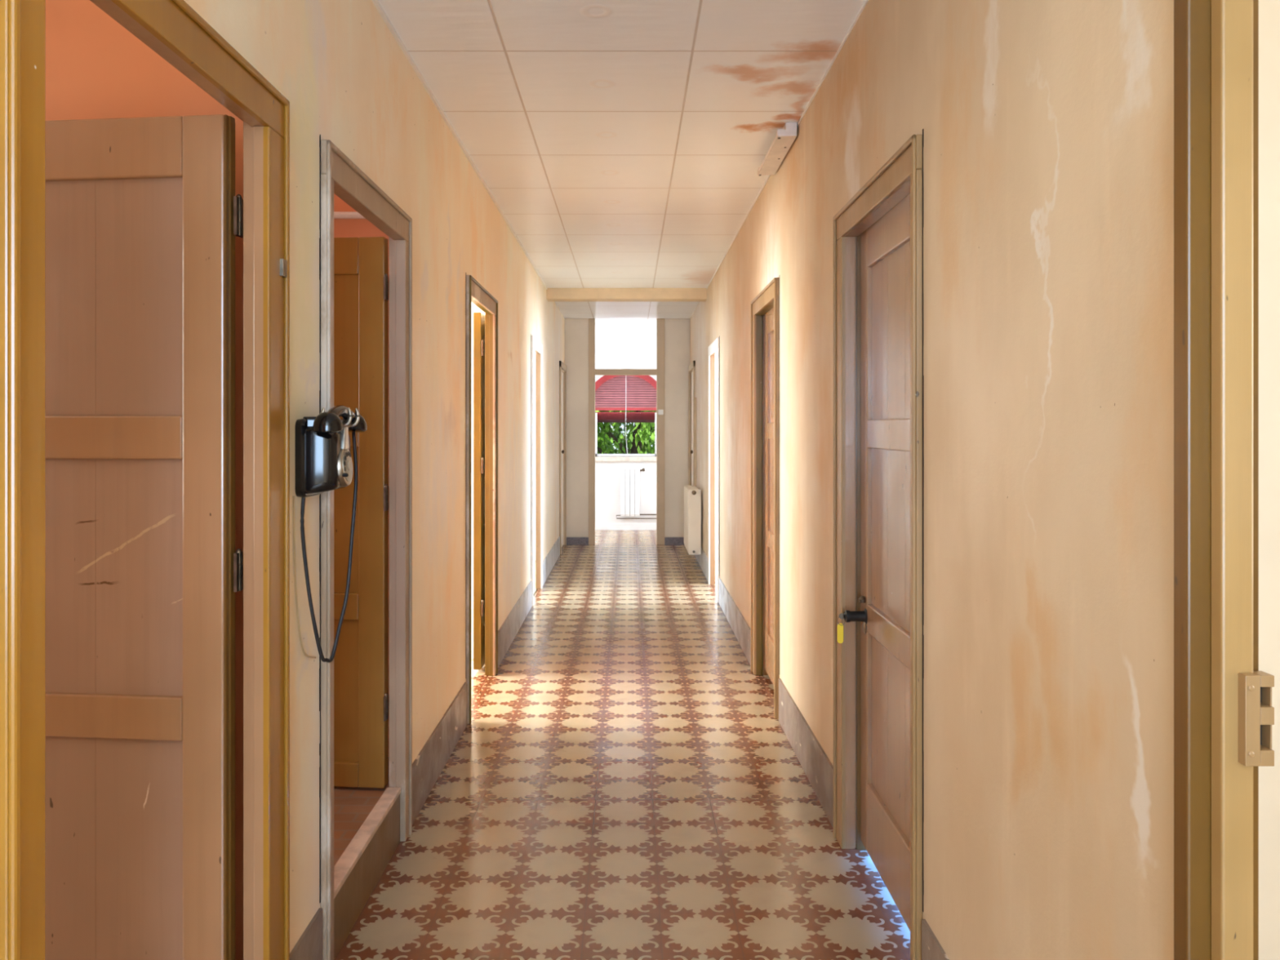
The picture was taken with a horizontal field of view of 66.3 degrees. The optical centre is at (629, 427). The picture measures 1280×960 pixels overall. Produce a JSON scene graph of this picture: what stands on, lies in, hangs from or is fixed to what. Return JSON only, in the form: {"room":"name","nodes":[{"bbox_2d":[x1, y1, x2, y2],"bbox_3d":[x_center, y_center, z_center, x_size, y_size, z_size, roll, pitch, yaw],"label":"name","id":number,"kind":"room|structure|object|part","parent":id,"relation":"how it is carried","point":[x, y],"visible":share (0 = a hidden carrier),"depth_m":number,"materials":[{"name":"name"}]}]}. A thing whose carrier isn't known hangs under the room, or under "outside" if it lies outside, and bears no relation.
{"room":"hallway","nodes":[
{"label":"hallway","id":0,"kind":"room"},
{"bbox_2d":[45,0,243,959],"bbox_3d":[-2.230,0.050,0.295,2.940,2.510,3.790,0,0,0],"label":"wall","id":1,"kind":"structure","parent":0,"point":[96,68],"depth_m":2.15,"materials":[{"name":"paint"}]},
{"bbox_2d":[333,756,388,866],"bbox_3d":[-2.130,1.256,2.845,2.740,0.198,1.310,0,0,0],"label":"floor","id":2,"kind":"structure","parent":0,"point":[353,806],"depth_m":2.96,"materials":[{"name":"ceramic"}]},
{"bbox_2d":[333,193,388,756],"bbox_3d":[-2.130,0.050,2.845,2.740,2.510,1.310,0,0,0],"label":"wall","id":3,"kind":"structure","parent":0,"point":[343,228],"depth_m":3.44,"materials":[{"name":"orange paint"}]},
{"bbox_2d":[333,211,365,218],"bbox_3d":[-1.500,-0.735,3.413,1.400,0.023,0.065,0,0,0],"label":"rail","id":4,"kind":"object","parent":3,"relation":"attached to","point":[337,215],"visible":0.02,"depth_m":3.39,"materials":[{"name":"white wood"}]},
{"bbox_2d":[184,0,564,952],"bbox_3d":[-0.740,0.050,4.265,0.040,2.510,13.330,0,0,0],"label":"wall","id":5,"kind":"structure","parent":0,"point":[345,79],"depth_m":3.35,"materials":[{"name":"beige paint"}]},
{"bbox_2d":[0,0,289,959],"bbox_3d":[-1.112,0.312,1.569,0.830,1.985,0.931,0,0,0],"label":"door","id":6,"kind":"structure","parent":5,"relation":"in","point":[122,571],"depth_m":1.93,"materials":[{"name":"brown paint"}]},
{"bbox_3d":[-1.157,-0.257,1.973,0.578,0.478,0.024,0,0,6],"label":"panel","id":7,"kind":"part","parent":6,"relation":"part of","materials":[{"name":"brown paint"}]},
{"bbox_3d":[-1.157,0.296,1.973,0.578,0.476,0.024,0,0,6],"label":"panel","id":8,"kind":"part","parent":6,"relation":"part of","materials":[{"name":"brown paint"}]},
{"bbox_3d":[-1.157,0.843,1.973,0.578,0.463,0.024,0,0,6],"label":"panel","id":9,"kind":"part","parent":6,"relation":"part of","materials":[{"name":"brown paint"}]},
{"bbox_2d":[293,495,316,658],"bbox_3d":[-0.718,0.338,2.167,0.004,0.381,0.147,0,0,0],"label":"wire","id":10,"kind":"object","parent":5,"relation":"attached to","point":[294,538],"visible":1,"depth_m":2.10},
{"bbox_2d":[294,404,367,662],"bbox_3d":[-0.664,0.239,2.188,0.112,0.576,0.253,0,0,0],"label":"wall telephone","id":11,"kind":"object","parent":5,"relation":"attached to","point":[323,463],"visible":1,"depth_m":2.13,"materials":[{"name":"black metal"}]},
{"bbox_3d":[-0.710,0.067,2.185,0.020,0.172,0.156,0,0,0],"label":"plate","id":12,"kind":"part","parent":11,"relation":"part of","materials":[{"name":"black plastic"}]},
{"bbox_3d":[-0.629,0.086,2.185,0.012,0.074,0.074,0,0,0],"label":"dial plate","id":13,"kind":"part","parent":11,"relation":"part of","materials":[{"name":"metal"}]},
{"bbox_2d":[319,134,412,959],"bbox_3d":[-1.096,0.312,2.743,0.798,1.985,0.939,0,0,0],"label":"door","id":14,"kind":"structure","parent":5,"relation":"in","point":[356,705],"depth_m":3.09,"materials":[{"name":"paint"}]},
{"bbox_3d":[-1.135,-0.255,3.162,0.558,0.472,0.014,0,0,5],"label":"panel","id":15,"kind":"part","parent":14,"relation":"part of","materials":[{"name":"brown wood"}]},
{"bbox_3d":[-1.135,0.296,3.162,0.558,0.476,0.014,0,0,5],"label":"panel","id":16,"kind":"part","parent":14,"relation":"part of","materials":[{"name":"brown wood"}]},
{"bbox_3d":[-1.135,0.843,3.162,0.558,0.463,0.014,0,0,5],"label":"panel","id":17,"kind":"part","parent":14,"relation":"part of","materials":[{"name":"brown wood"}]},
{"bbox_2d":[289,536,559,959],"bbox_3d":[-0.716,1.210,3.806,0.008,0.190,12.412,0,0,0],"label":"baseboard","id":18,"kind":"structure","parent":5,"relation":"attached to","point":[428,766],"depth_m":3.72,"materials":[{"name":"grey stone"}]},
{"bbox_2d":[371,0,547,289],"bbox_3d":[-0.715,-1.198,3.040,0.010,0.014,10.880,0,0,0],"label":"trim","id":19,"kind":"structure","parent":5,"relation":"attached to","point":[376,3],"depth_m":3.69,"materials":[{"name":"white wood"}]},
{"bbox_2d":[465,275,497,724],"bbox_3d":[-0.762,0.312,5.117,0.131,1.985,1.627,0,0,0],"label":"door","id":20,"kind":"structure","parent":5,"relation":"in","point":[485,326],"depth_m":5.15,"materials":[{"name":"yellow paint"}]},
{"bbox_3d":[-0.800,-0.257,5.560,0.014,0.478,0.578,0,0,1],"label":"panel","id":21,"kind":"part","parent":20,"relation":"part of","materials":[{"name":"yellow paint"}]},
{"bbox_3d":[-0.800,0.296,5.560,0.014,0.476,0.578,0,0,1],"label":"panel","id":22,"kind":"part","parent":20,"relation":"part of","materials":[{"name":"yellow paint"}]},
{"bbox_3d":[-0.800,0.843,5.560,0.014,0.463,0.578,0,0,1],"label":"panel","id":23,"kind":"part","parent":20,"relation":"part of","materials":[{"name":"yellow paint"}]},
{"bbox_2d":[530,335,542,606],"bbox_3d":[-0.733,0.312,7.544,0.055,1.985,0.822,0,0,0],"label":"door","id":24,"kind":"structure","parent":5,"relation":"in","point":[536,346],"depth_m":7.90,"materials":[{"name":"brown paint"}]},
{"bbox_2d":[559,360,566,555],"bbox_3d":[-0.718,0.312,10.440,0.081,1.985,0.840,0,0,0],"label":"door","id":25,"kind":"structure","parent":5,"relation":"in","point":[562,366],"depth_m":10.62,"materials":[{"name":"beige paint"}]},
{"bbox_2d":[471,302,535,608],"bbox_3d":[-2.180,0.050,7.200,2.840,2.510,7.400,0,0,0],"label":"wall","id":26,"kind":"structure","parent":0,"point":[474,308],"depth_m":7.04,"materials":[{"name":"beige paint"}]},
{"bbox_2d":[377,0,865,332],"bbox_3d":[0.000,-1.255,5.070,7.600,0.100,15.140,0,0,0],"label":"ceiling","id":27,"kind":"structure","parent":0,"point":[623,144],"depth_m":3.76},
{"bbox_2d":[757,122,796,175],"bbox_3d":[0.623,-1.177,4.176,0.078,0.057,0.603,0,0,0],"label":"ceiling light","id":28,"kind":"object","parent":27,"relation":"attached to","point":[784,137],"visible":1,"depth_m":4.06,"materials":[{"name":"white metal"}]},
{"bbox_2d":[334,529,910,959],"bbox_3d":[-0.050,1.335,5.070,7.300,0.060,14.940,0,0,0],"label":"floor","id":29,"kind":"structure","parent":0,"point":[624,784],"depth_m":3.30,"materials":[{"name":"beige tile"}]},
{"bbox_2d":[595,332,656,524],"bbox_3d":[0.000,0.050,12.550,4.800,2.510,0.220,0,0,0],"label":"wall","id":30,"kind":"structure","parent":0,"point":[613,350],"depth_m":12.44,"materials":[{"name":"white paint"}]},
{"bbox_2d":[595,413,656,456],"bbox_3d":[-0.040,0.093,12.580,1.120,0.557,0.040,0,0,0],"label":"window","id":31,"kind":"structure","parent":30,"relation":"in","point":[611,437],"depth_m":12.58,"materials":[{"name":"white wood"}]},
{"bbox_2d":[595,375,656,456],"bbox_3d":[-0.040,-0.189,12.571,1.120,1.113,0.168,0,0,0],"label":"window blind","id":32,"kind":"object","parent":31,"relation":"attached to","point":[611,391],"visible":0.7,"depth_m":12.62,"materials":[{"name":"red paint"}]},
{"bbox_3d":[-0.040,-0.465,12.630,1.120,0.560,0.040,0,0,0],"label":"shutter frame","id":33,"kind":"part","parent":32,"relation":"part of","materials":[{"name":"red paint"}]},
{"bbox_3d":[-0.046,-0.178,12.514,0.033,1.093,0.065,0,0,21],"label":"pull cord","id":34,"kind":"part","parent":32,"relation":"part of","materials":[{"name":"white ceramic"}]},
{"bbox_3d":[-0.040,-0.172,12.630,1.060,0.155,0.030,0,0,0],"label":"rail","id":35,"kind":"part","parent":32,"relation":"part of","materials":[{"name":"red paint"}]},
{"bbox_2d":[595,524,656,529],"bbox_3d":[0.000,1.265,12.434,4.800,0.080,0.012,0,0,0],"label":"baseboard","id":36,"kind":"structure","parent":30,"relation":"attached to","point":[597,526],"depth_m":12.43,"materials":[{"name":"white ceramic"}]},
{"bbox_2d":[595,456,656,461],"bbox_3d":[-0.040,0.402,12.515,1.200,0.060,0.250,0,0,0],"label":"window sill","id":37,"kind":"structure","parent":30,"relation":"attached to","point":[597,458],"depth_m":12.39,"materials":[{"name":"stone"}]},
{"bbox_2d":[616,467,656,519],"bbox_3d":[0.457,0.838,12.384,1.254,0.646,0.058,0,0,0],"label":"radiator","id":38,"kind":"object","parent":30,"relation":"attached to","point":[622,469],"visible":0.98,"depth_m":12.36,"materials":[{"name":"white metal"}]},
{"bbox_2d":[595,407,656,412],"bbox_3d":[0.100,1.216,17.493,4.890,6.201,5.067,0,0,-30],"label":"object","id":39,"kind":"object","parent":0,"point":[595,407],"visible":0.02,"depth_m":16.58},
{"bbox_2d":[564,318,689,545],"bbox_3d":[-0.025,0.050,10.904,1.390,2.510,0.096,0,0,0],"label":"wall","id":40,"kind":"structure","parent":0,"point":[673,335],"depth_m":10.87,"materials":[{"name":"beige paint"}]},
{"bbox_3d":[-0.015,1.262,10.863,1.370,0.085,0.014,0,0,0],"label":"granite skirting","id":41,"kind":"part","parent":40,"relation":"part of","materials":[{"name":"grey stone"}]},
{"bbox_2d":[657,409,663,414],"bbox_3d":[0.345,-0.167,10.851,0.060,0.056,0.014,0,0,0],"label":"light switch","id":42,"kind":"object","parent":40,"relation":"attached to","point":[660,411],"visible":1,"depth_m":10.85,"materials":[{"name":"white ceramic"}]},
{"bbox_2d":[715,353,717,560],"bbox_3d":[2.105,0.050,8.150,2.790,2.510,3.100,0,0,0],"label":"wall","id":43,"kind":"structure","parent":0,"point":[716,354],"depth_m":9.60,"materials":[{"name":"white paint"}]},
{"bbox_2d":[689,0,1173,959],"bbox_3d":[0.690,0.050,4.265,0.040,2.510,13.330,0,0,0],"label":"wall","id":44,"kind":"structure","parent":0,"point":[1047,125],"depth_m":1.71,"materials":[{"name":"beige paint"}]},
{"bbox_2d":[546,288,706,301],"bbox_3d":[-0.025,-1.157,8.570,1.390,0.095,0.180,0,0,0],"label":"trim","id":45,"kind":"structure","parent":44,"relation":"attached to","point":[552,294],"depth_m":8.48,"materials":[{"name":"paint"}]},
{"bbox_2d":[688,360,695,485],"bbox_3d":[0.667,0.312,10.425,0.081,1.985,0.870,0,0,0],"label":"door","id":46,"kind":"structure","parent":44,"relation":"in","point":[692,366],"depth_m":10.60,"materials":[{"name":"beige paint"}]},
{"bbox_2d":[684,397,701,555],"bbox_3d":[0.599,0.435,9.307,0.128,1.460,0.821,0,0,0],"label":"radiator","id":47,"kind":"object","parent":44,"relation":"attached to","point":[692,495],"visible":1,"depth_m":8.95,"materials":[{"name":"white metal"}]},
{"bbox_2d":[708,335,719,602],"bbox_3d":[0.682,0.312,7.724,0.055,1.985,0.902,0,0,0],"label":"door","id":48,"kind":"structure","parent":44,"relation":"in","point":[714,348],"depth_m":8.12,"materials":[{"name":"paint"}]},
{"bbox_2d":[751,277,779,719],"bbox_3d":[0.698,0.312,4.809,0.101,1.985,0.872,0,0,0],"label":"door","id":49,"kind":"structure","parent":44,"relation":"in","point":[765,307],"depth_m":5.11,"materials":[{"name":"yellow paint"}]},
{"bbox_3d":[0.728,-0.251,4.792,0.010,0.466,0.562,0,0,1],"label":"panel","id":50,"kind":"part","parent":49,"relation":"part of","materials":[{"name":"brown paint"}]},
{"bbox_3d":[0.728,0.296,4.792,0.010,0.476,0.562,0,0,1],"label":"panel","id":51,"kind":"part","parent":49,"relation":"part of","materials":[{"name":"brown paint"}]},
{"bbox_3d":[0.728,0.843,4.792,0.010,0.463,0.562,0,0,1],"label":"panel","id":52,"kind":"part","parent":49,"relation":"part of","materials":[{"name":"brown paint"}]},
{"bbox_2d":[706,0,868,288],"bbox_3d":[0.667,-1.201,3.040,0.005,0.008,10.880,0,0,0],"label":"trim","id":53,"kind":"structure","parent":44,"relation":"attached to","point":[864,5],"depth_m":3.47,"materials":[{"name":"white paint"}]},
{"bbox_2d":[694,546,949,959],"bbox_3d":[0.666,1.210,3.791,0.008,0.190,12.382,0,0,0],"label":"baseboard","id":54,"kind":"structure","parent":44,"relation":"attached to","point":[814,761],"depth_m":3.74,"materials":[{"name":"grey stone"}]},
{"bbox_2d":[833,128,924,959],"bbox_3d":[0.698,0.312,2.679,0.102,1.985,0.894,0,0,0],"label":"door","id":55,"kind":"structure","parent":44,"relation":"in","point":[878,377],"depth_m":2.80,"materials":[{"name":"brown paint"}]},
{"bbox_2d":[837,613,844,643],"bbox_3d":[0.641,0.607,2.955,0.030,0.091,0.013,0,0,0],"label":"key","id":56,"kind":"object","parent":55,"relation":"hanging from","point":[840,626],"visible":1,"depth_m":2.95,"materials":[{"name":"metal"}]},
{"bbox_3d":[0.683,0.570,2.955,0.070,0.048,0.048,0,0,0],"label":"knob","id":57,"kind":"part","parent":55,"relation":"part of","materials":[{"name":"black metal"}]},
{"bbox_3d":[0.729,-0.251,2.661,0.010,0.466,0.567,0,0,1],"label":"panel","id":58,"kind":"part","parent":55,"relation":"part of","materials":[{"name":"brown paint"}]},
{"bbox_3d":[0.729,0.296,2.661,0.010,0.476,0.567,0,0,1],"label":"panel","id":59,"kind":"part","parent":55,"relation":"part of","materials":[{"name":"brown paint"}]},
{"bbox_3d":[0.729,0.843,2.661,0.010,0.463,0.567,0,0,1],"label":"panel","id":60,"kind":"part","parent":55,"relation":"part of","materials":[{"name":"brown paint"}]},
{"bbox_2d":[1173,0,1274,959],"bbox_3d":[0.696,0.312,0.745,0.081,1.985,0.884,0,0,0],"label":"door","id":61,"kind":"structure","parent":44,"relation":"in","point":[1224,712],"depth_m":1.14,"materials":[{"name":"brown paint"}]},
{"bbox_3d":[0.662,0.318,0.746,0.015,1.975,0.872,0,0,0],"label":"architrave","id":62,"kind":"part","parent":61,"relation":"part of","materials":[{"name":"brown paint"}]},
{"bbox_2d":[1258,0,1279,959],"bbox_3d":[2.055,0.050,0.175,2.690,2.510,3.550,0,0,0],"label":"wall","id":63,"kind":"structure","parent":0,"point":[1268,10],"depth_m":1.85,"materials":[{"name":"beige paint"}]}
]}

